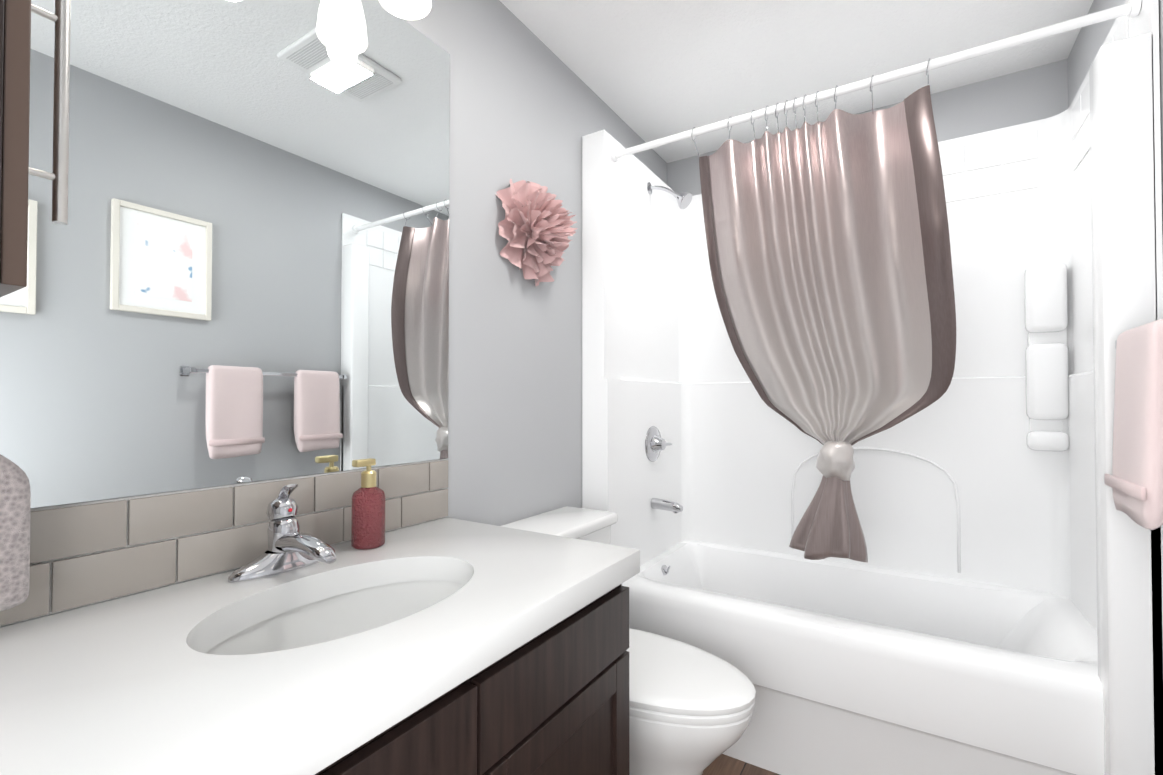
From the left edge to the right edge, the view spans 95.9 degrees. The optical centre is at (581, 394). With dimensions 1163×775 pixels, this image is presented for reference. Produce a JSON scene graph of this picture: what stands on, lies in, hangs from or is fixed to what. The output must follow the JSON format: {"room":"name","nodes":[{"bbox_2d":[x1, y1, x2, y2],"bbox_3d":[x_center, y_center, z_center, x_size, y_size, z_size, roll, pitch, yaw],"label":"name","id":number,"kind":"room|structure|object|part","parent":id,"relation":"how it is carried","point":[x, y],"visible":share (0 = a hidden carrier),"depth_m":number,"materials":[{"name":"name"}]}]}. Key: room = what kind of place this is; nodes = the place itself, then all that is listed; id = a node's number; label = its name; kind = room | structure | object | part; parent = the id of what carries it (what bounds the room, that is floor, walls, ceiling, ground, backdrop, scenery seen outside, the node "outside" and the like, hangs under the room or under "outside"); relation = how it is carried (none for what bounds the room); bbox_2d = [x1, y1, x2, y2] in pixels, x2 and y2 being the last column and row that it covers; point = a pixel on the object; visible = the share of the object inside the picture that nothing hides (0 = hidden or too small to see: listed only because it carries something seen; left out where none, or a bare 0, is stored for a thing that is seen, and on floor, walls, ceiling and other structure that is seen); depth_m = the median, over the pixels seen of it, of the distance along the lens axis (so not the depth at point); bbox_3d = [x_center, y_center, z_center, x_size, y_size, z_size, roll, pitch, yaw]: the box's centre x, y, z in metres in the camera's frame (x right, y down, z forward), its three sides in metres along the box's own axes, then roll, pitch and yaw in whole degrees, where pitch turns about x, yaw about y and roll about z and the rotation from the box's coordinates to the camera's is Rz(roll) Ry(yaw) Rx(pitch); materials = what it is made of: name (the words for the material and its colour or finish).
{"room":"bathroom","nodes":[
{"label":"bathroom","id":0,"kind":"room"},
{"bbox_2d":[2,0,666,626],"bbox_3d":[-0.537,-0.009,1.259,0.100,2.440,3.725,-1,-1,32],"label":"wall","id":1,"kind":"structure","parent":0,"point":[526,104],"depth_m":1.65,"materials":[{"name":"grey paint"}]},
{"bbox_2d":[0,454,30,610],"bbox_3d":[-0.808,0.115,0.643,0.085,0.364,0.187,-1,-1,32],"label":"towel","id":2,"kind":"object","parent":1,"relation":"attached to","point":[15,501],"visible":0.98,"depth_m":0.69,"materials":[{"name":"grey fabric"}]},
{"bbox_2d":[0,0,70,296],"bbox_3d":[-0.816,-0.516,0.450,0.298,0.810,0.506,-1,-1,32],"label":"upper cabinet","id":3,"kind":"object","parent":1,"relation":"attached to","point":[16,170],"visible":1,"depth_m":0.54,"materials":[{"name":"brown wood"}]},
{"bbox_3d":[-0.707,-0.514,0.623,0.294,0.806,0.019,-1,-1,32],"label":"door","id":4,"kind":"part","parent":3,"relation":"part of","materials":[{"name":"brown wood"}]},
{"bbox_3d":[-0.598,-0.334,0.585,0.013,0.280,0.039,-1,-1,32],"label":"handle","id":5,"kind":"part","parent":3,"relation":"part of","materials":[{"name":"silver metal"}]},
{"bbox_2d":[0,459,446,626],"bbox_3d":[-0.707,0.246,0.892,0.002,0.158,1.270,-1,-1,32],"label":"grout","id":6,"kind":"object","parent":1,"relation":"attached to","point":[94,502],"depth_m":0.90,"materials":[{"name":"white"}]},
{"bbox_2d":[0,460,447,625],"bbox_3d":[-0.703,0.246,0.889,0.008,0.152,1.268,-1,-1,32],"label":"tile backsplash","id":7,"kind":"structure","parent":1,"relation":"attached to","point":[60,533],"depth_m":0.90,"materials":[{"name":"grey tile"}]},
{"bbox_2d":[0,0,449,507],"bbox_3d":[-0.593,-0.387,1.075,0.005,1.110,0.855,-1,-1,32],"label":"mirror","id":8,"kind":"object","parent":1,"relation":"attached to","point":[238,268],"visible":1,"depth_m":0.97,"materials":[{"name":"clear glass"}]},
{"bbox_2d":[379,0,430,19],"bbox_3d":[-0.559,-1.014,0.978,0.180,0.268,0.710,-1,-1,32],"label":"light","id":9,"kind":"object","parent":1,"relation":"attached to","point":[411,9],"visible":1,"depth_m":1.22,"materials":[{"name":"white glass"}]},
{"bbox_2d":[496,179,576,285],"bbox_3d":[-0.101,-0.537,1.700,0.183,0.348,0.342,-1,-1,32],"label":"artwork","id":10,"kind":"object","parent":1,"relation":"attached to","point":[536,230],"visible":1,"depth_m":1.67,"materials":[{"name":"pink paper"}]},
{"bbox_2d":[702,754,779,774],"bbox_3d":[0.164,1.254,0.797,1.760,0.100,3.725,-1,-1,32],"label":"floor","id":11,"kind":"structure","parent":0,"point":[722,764],"depth_m":1.71,"materials":[{"name":"brown wood"}]},
{"bbox_2d":[0,528,639,774],"bbox_3d":[-0.469,0.788,0.733,0.563,0.830,1.248,-1,-1,32],"label":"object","id":12,"kind":"object","parent":11,"relation":"on","point":[447,646],"depth_m":0.70,"materials":[{"name":"white stone"}]},
{"bbox_3d":[-0.264,0.731,0.605,0.003,0.700,1.210,-1,-1,32],"label":"panel","id":13,"kind":"part","parent":12,"relation":"part of","materials":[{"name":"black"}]},
{"bbox_2d":[304,572,639,774],"bbox_3d":[-0.460,0.372,0.734,0.580,0.002,1.268,-1,-1,32],"label":"countertop edge","id":14,"kind":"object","parent":12,"relation":"on","point":[351,751],"depth_m":0.68,"materials":[{"name":"white stone"}]},
{"bbox_2d":[228,484,335,581],"bbox_3d":[-0.510,0.246,0.958,0.184,0.160,0.188,-1,-1,32],"label":"faucet","id":15,"kind":"object","parent":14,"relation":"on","point":[292,555],"depth_m":0.96,"materials":[{"name":"silver metal"}]},
{"bbox_2d":[351,458,384,549],"bbox_3d":[-0.463,0.234,1.139,0.068,0.188,0.070,-1,-1,32],"label":"soap dispenser","id":16,"kind":"object","parent":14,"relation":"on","point":[368,516],"visible":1,"depth_m":1.11,"materials":[{"name":"red glass"}]},
{"bbox_2d":[502,506,755,774],"bbox_3d":[0.129,0.806,1.515,0.727,0.817,0.452,-1,-1,32],"label":"toilet","id":17,"kind":"object","parent":11,"relation":"on","point":[691,708],"visible":0.38,"depth_m":1.34,"materials":[{"name":"white ceramic"}]},
{"bbox_3d":[-0.086,0.418,1.657,0.220,0.038,0.452,-1,-1,32],"label":"tank lid","id":18,"kind":"part","parent":17,"relation":"part of","materials":[{"name":"white ceramic"}]},
{"bbox_3d":[-0.088,0.626,1.655,0.203,0.376,0.432,-1,-1,32],"label":"tank","id":19,"kind":"part","parent":17,"relation":"part of","materials":[{"name":"white ceramic"}]},
{"bbox_3d":[0.162,0.778,1.494,0.648,0.051,0.382,-1,-1,32],"label":"seat lid","id":20,"kind":"part","parent":17,"relation":"part of","materials":[{"name":"white plastic"}]},
{"bbox_2d":[582,0,1162,774],"bbox_3d":[0.882,0.111,1.949,1.554,2.220,0.832,-1,-1,32],"label":"tub surround","id":21,"kind":"object","parent":11,"relation":"on","point":[992,604],"visible":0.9,"depth_m":1.91,"materials":[{"name":"white plastic"}]},
{"bbox_2d":[611,0,1141,561],"bbox_3d":[0.749,-0.219,1.663,1.443,1.472,0.169,-1,-1,32],"label":"shower curtain","id":22,"kind":"object","parent":21,"relation":"attached to","point":[829,256],"visible":1,"depth_m":1.62,"materials":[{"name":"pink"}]},
{"bbox_2d":[499,0,1092,162],"bbox_3d":[0.164,-1.286,0.835,1.760,0.100,3.725,-1,-1,32],"label":"ceiling","id":23,"kind":"structure","parent":0,"point":[646,71],"depth_m":1.86,"materials":[{"name":"white paint"}]},
{"bbox_2d":[667,59,1067,195],"bbox_3d":[1.133,0.007,2.347,1.560,2.440,0.100,-1,-1,32],"label":"wall","id":24,"kind":"structure","parent":0,"point":[1025,96],"depth_m":2.02,"materials":[{"name":"grey paint"}]},
{"bbox_2d":[1067,0,1162,244],"bbox_3d":[0.866,-0.022,0.372,0.100,2.440,3.725,-1,-1,32],"label":"wall","id":25,"kind":"structure","parent":0,"point":[1089,42],"depth_m":1.64,"materials":[{"name":"grey paint"}]},
{"bbox_2d":[1104,319,1162,529],"bbox_3d":[1.070,0.056,0.897,0.120,0.405,0.728,-1,-1,32],"label":"towel","id":26,"kind":"object","parent":25,"relation":"attached to","point":[1134,480],"visible":1,"depth_m":1.03,"materials":[{"name":"pink fabric"}]}
]}

